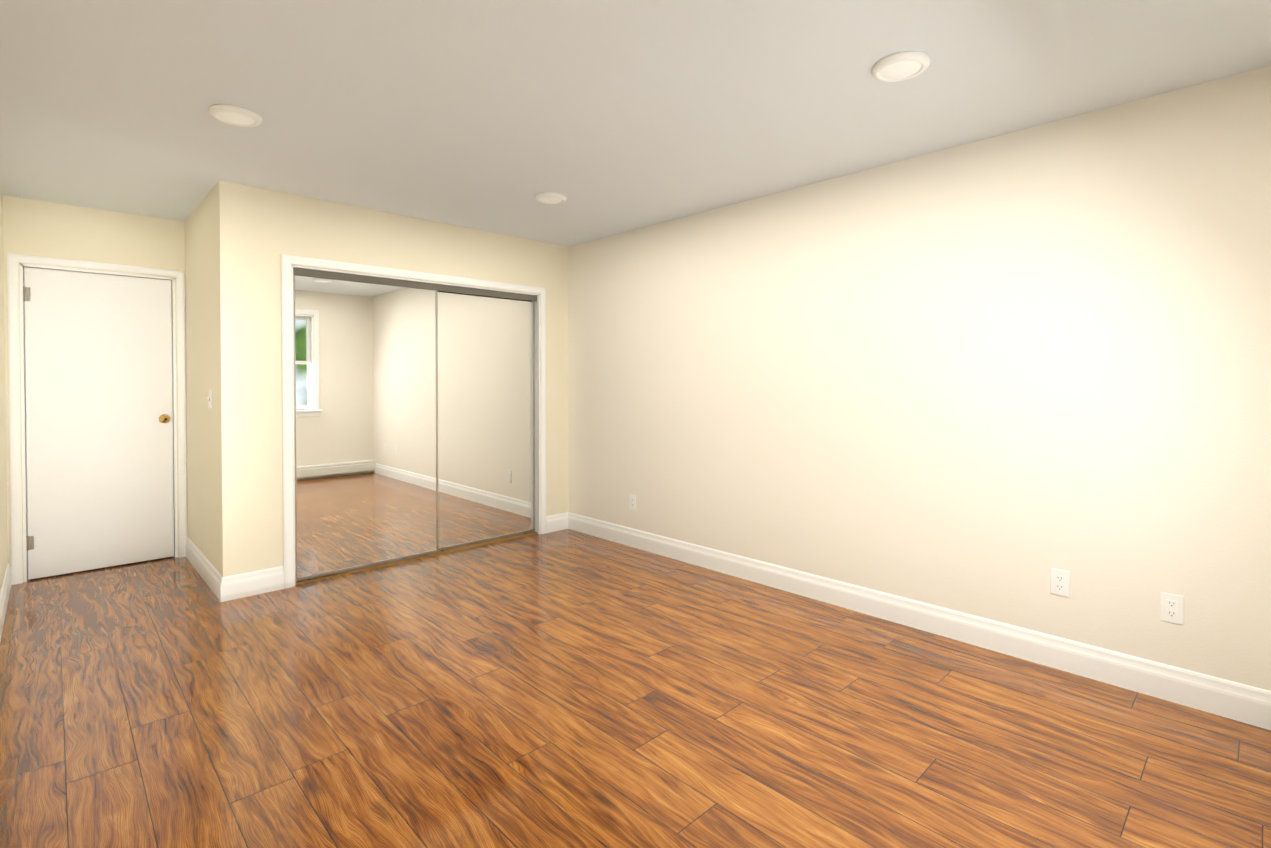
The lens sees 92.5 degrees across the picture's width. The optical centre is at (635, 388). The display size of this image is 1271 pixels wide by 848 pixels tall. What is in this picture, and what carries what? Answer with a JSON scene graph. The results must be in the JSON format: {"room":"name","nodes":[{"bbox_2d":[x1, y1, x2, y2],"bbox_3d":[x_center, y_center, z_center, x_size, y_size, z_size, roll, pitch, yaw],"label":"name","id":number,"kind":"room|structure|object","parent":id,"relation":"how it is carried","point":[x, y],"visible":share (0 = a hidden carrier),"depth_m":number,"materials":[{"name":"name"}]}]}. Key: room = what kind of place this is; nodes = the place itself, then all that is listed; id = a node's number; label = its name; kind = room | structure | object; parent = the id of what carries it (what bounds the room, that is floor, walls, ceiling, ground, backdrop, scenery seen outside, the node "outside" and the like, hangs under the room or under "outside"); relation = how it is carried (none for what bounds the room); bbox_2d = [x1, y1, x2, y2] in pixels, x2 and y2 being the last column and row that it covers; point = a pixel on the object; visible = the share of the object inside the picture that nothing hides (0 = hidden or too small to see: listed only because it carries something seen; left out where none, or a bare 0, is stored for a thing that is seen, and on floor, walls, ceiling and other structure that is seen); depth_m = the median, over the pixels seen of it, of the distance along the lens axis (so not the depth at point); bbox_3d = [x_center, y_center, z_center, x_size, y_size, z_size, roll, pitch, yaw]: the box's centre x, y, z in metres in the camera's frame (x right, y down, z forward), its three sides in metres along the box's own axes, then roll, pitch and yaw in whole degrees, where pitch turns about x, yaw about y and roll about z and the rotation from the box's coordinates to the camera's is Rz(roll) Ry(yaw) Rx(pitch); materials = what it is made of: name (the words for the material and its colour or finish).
{"room":"empty bedroom","nodes":[
{"label":"empty bedroom","id":0,"kind":"room"},
{"bbox_2d":[0,186,7,592],"bbox_3d":[-2.035,0.043,1.734,0.120,2.440,5.871,-1,1,-44],"label":"wall","id":1,"kind":"structure","parent":0,"point":[3,525],"depth_m":3.59,"materials":[{"name":"beige paint"}]},
{"bbox_2d":[0,563,10,640],"bbox_3d":[-1.986,1.193,1.796,0.015,0.140,5.631,-1,1,-44],"label":"baseboard","id":2,"kind":"structure","parent":1,"relation":"attached to","point":[5,591],"depth_m":3.37,"materials":[{"name":"white wood"}]},
{"bbox_2d":[3,195,187,581],"bbox_3d":[-2.744,0.000,5.041,3.440,2.440,0.120,-1,1,-44],"label":"wall","id":3,"kind":"structure","parent":0,"point":[31,227],"depth_m":4.05,"materials":[{"name":"beige paint"}]},
{"bbox_2d":[7,253,186,584],"bbox_3d":[-3.644,0.191,4.166,0.901,2.081,0.138,-1,1,-44],"label":"door frame","id":4,"kind":"structure","parent":3,"relation":"attached to","point":[16,420],"depth_m":3.90,"materials":[{"name":"white wood"}]},
{"bbox_2d":[23,267,173,579],"bbox_3d":[-3.606,0.225,4.122,0.758,1.995,0.106,-1,1,-44],"label":"door","id":5,"kind":"structure","parent":3,"relation":"in","point":[99,405],"depth_m":4.11,"materials":[{"name":"white paint"}]},
{"bbox_2d":[185,185,218,571],"bbox_3d":[-2.846,0.013,4.061,0.100,2.440,1.152,-1,1,-44],"label":"wall","id":6,"kind":"structure","parent":0,"point":[201,373],"depth_m":3.96,"materials":[{"name":"beige paint"}]},
{"bbox_2d":[186,537,223,601],"bbox_3d":[-2.842,1.164,3.990,0.015,0.140,1.282,-1,1,-44],"label":"baseboard","id":7,"kind":"structure","parent":6,"relation":"attached to","point":[205,569],"depth_m":3.87,"materials":[{"name":"white wood"}]},
{"bbox_2d":[207,390,211,407],"bbox_3d":[-2.642,0.067,3.766,0.016,0.115,0.070,-1,1,-44],"label":"switch plate","id":8,"kind":"object","parent":6,"relation":"attached to","point":[209,397],"visible":0.98,"depth_m":3.76,"materials":[{"name":"white plastic"}]},
{"bbox_2d":[216,180,567,576],"bbox_3d":[-1.534,0.008,4.443,2.522,2.440,0.115,-1,1,-44],"label":"wall","id":9,"kind":"structure","parent":0,"point":[259,231],"depth_m":3.72,"materials":[{"name":"beige paint"}]},
{"bbox_2d":[220,566,283,600],"bbox_3d":[-2.281,1.168,3.650,0.300,0.140,0.015,-1,1,-44],"label":"baseboard","id":10,"kind":"structure","parent":9,"relation":"attached to","point":[237,586],"depth_m":3.64,"materials":[{"name":"white wood"}]},
{"bbox_2d":[281,254,546,588],"bbox_3d":[-1.500,0.197,4.465,1.973,2.060,0.134,-1,1,-44],"label":"trim","id":11,"kind":"structure","parent":9,"relation":"attached to","point":[287,359],"depth_m":3.97,"materials":[{"name":"white wood"}]},
{"bbox_2d":[293,267,536,300],"bbox_3d":[-1.504,-0.741,4.456,1.837,0.047,0.062,-1,1,-44],"label":"door track","id":12,"kind":"object","parent":9,"relation":"attached to","point":[363,279],"visible":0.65,"depth_m":4.30,"materials":[{"name":"grey metal"}]},
{"bbox_2d":[0,529,1270,847],"bbox_3d":[-0.752,1.297,2.984,3.680,0.100,5.871,-1,1,-44],"label":"floor","id":13,"kind":"structure","parent":0,"point":[566,689],"depth_m":2.27,"materials":[{"name":"laminate"}]},
{"bbox_2d":[295,531,537,584],"bbox_3d":[-1.504,1.221,4.482,1.837,0.013,0.062,-1,1,-44],"label":"door track","id":14,"kind":"object","parent":13,"relation":"on","point":[428,555],"visible":0.69,"depth_m":4.42,"materials":[{"name":"gold metal"}]},
{"bbox_2d":[293,275,438,581],"bbox_3d":[-1.808,0.237,4.157,0.961,1.980,0.022,-1,1,-44],"label":"mirrored closet door","id":15,"kind":"structure","parent":14,"relation":"on","point":[366,416],"depth_m":4.12,"materials":[{"name":"grey mirror"}]},
{"bbox_2d":[438,291,534,550],"bbox_3d":[-1.182,0.229,4.798,0.914,1.980,0.022,-1,1,-44],"label":"mirrored closet door","id":16,"kind":"structure","parent":14,"relation":"on","point":[486,418],"depth_m":4.79,"materials":[{"name":"grey mirror"}]},
{"bbox_2d":[0,0,1270,246],"bbox_3d":[-0.752,-1.243,2.951,3.680,0.100,5.871,-1,1,-44],"label":"ceiling","id":17,"kind":"structure","parent":0,"point":[606,118],"depth_m":2.43,"materials":[{"name":"paint"}]},
{"bbox_2d":[208,104,262,126],"bbox_3d":[-1.733,-1.176,2.639,0.198,0.026,0.198,-1,1,-44],"label":"recessed light","id":18,"kind":"object","parent":17,"relation":"in","point":[235,115],"visible":1,"depth_m":2.61,"materials":[{"name":"white plastic"}]},
{"bbox_2d":[535,192,566,203],"bbox_3d":[-0.532,-1.191,3.835,0.198,0.026,0.198,-1,1,-44],"label":"recessed light","id":19,"kind":"object","parent":17,"relation":"in","point":[550,198],"visible":1,"depth_m":3.79,"materials":[{"name":"white plastic"}]},
{"bbox_2d":[872,51,930,81],"bbox_3d":[0.971,-1.170,2.228,0.198,0.026,0.198,-1,1,-44],"label":"recessed light","id":20,"kind":"object","parent":17,"relation":"in","point":[901,66],"visible":1,"depth_m":2.20,"materials":[{"name":"white plastic"}]},
{"bbox_2d":[568,65,1270,690],"bbox_3d":[0.532,0.011,4.201,0.120,2.440,5.871,-1,1,-44],"label":"wall","id":21,"kind":"structure","parent":0,"point":[1000,377],"depth_m":2.92,"materials":[{"name":"beige paint"}]},
{"bbox_2d":[629,494,635,509],"bbox_3d":[-0.023,0.879,4.698,0.007,0.115,0.070,-1,1,-44],"label":"electrical outlet plate","id":22,"kind":"object","parent":21,"relation":"attached to","point":[632,501],"visible":1,"depth_m":4.70,"materials":[{"name":"white plastic"}]},
{"bbox_2d":[564,512,1270,729],"bbox_3d":[0.892,1.167,3.743,0.015,0.140,4.279,-1,1,-44],"label":"baseboard","id":23,"kind":"structure","parent":21,"relation":"attached to","point":[1224,698],"depth_m":2.91,"materials":[{"name":"white wood"}]},
{"bbox_2d":[1051,568,1069,596],"bbox_3d":[1.889,0.866,2.707,0.007,0.115,0.070,-1,1,-44],"label":"electrical outlet plate","id":24,"kind":"object","parent":21,"relation":"attached to","point":[1060,579],"visible":1,"depth_m":2.71,"materials":[{"name":"white plastic"}]},
{"bbox_2d":[1160,592,1183,624],"bbox_3d":[2.149,0.882,2.437,0.007,0.115,0.070,-1,1,-44],"label":"electrical outlet plate","id":25,"kind":"object","parent":21,"relation":"attached to","point":[1171,608],"visible":1,"depth_m":2.44,"materials":[{"name":"white plastic"}]}
]}

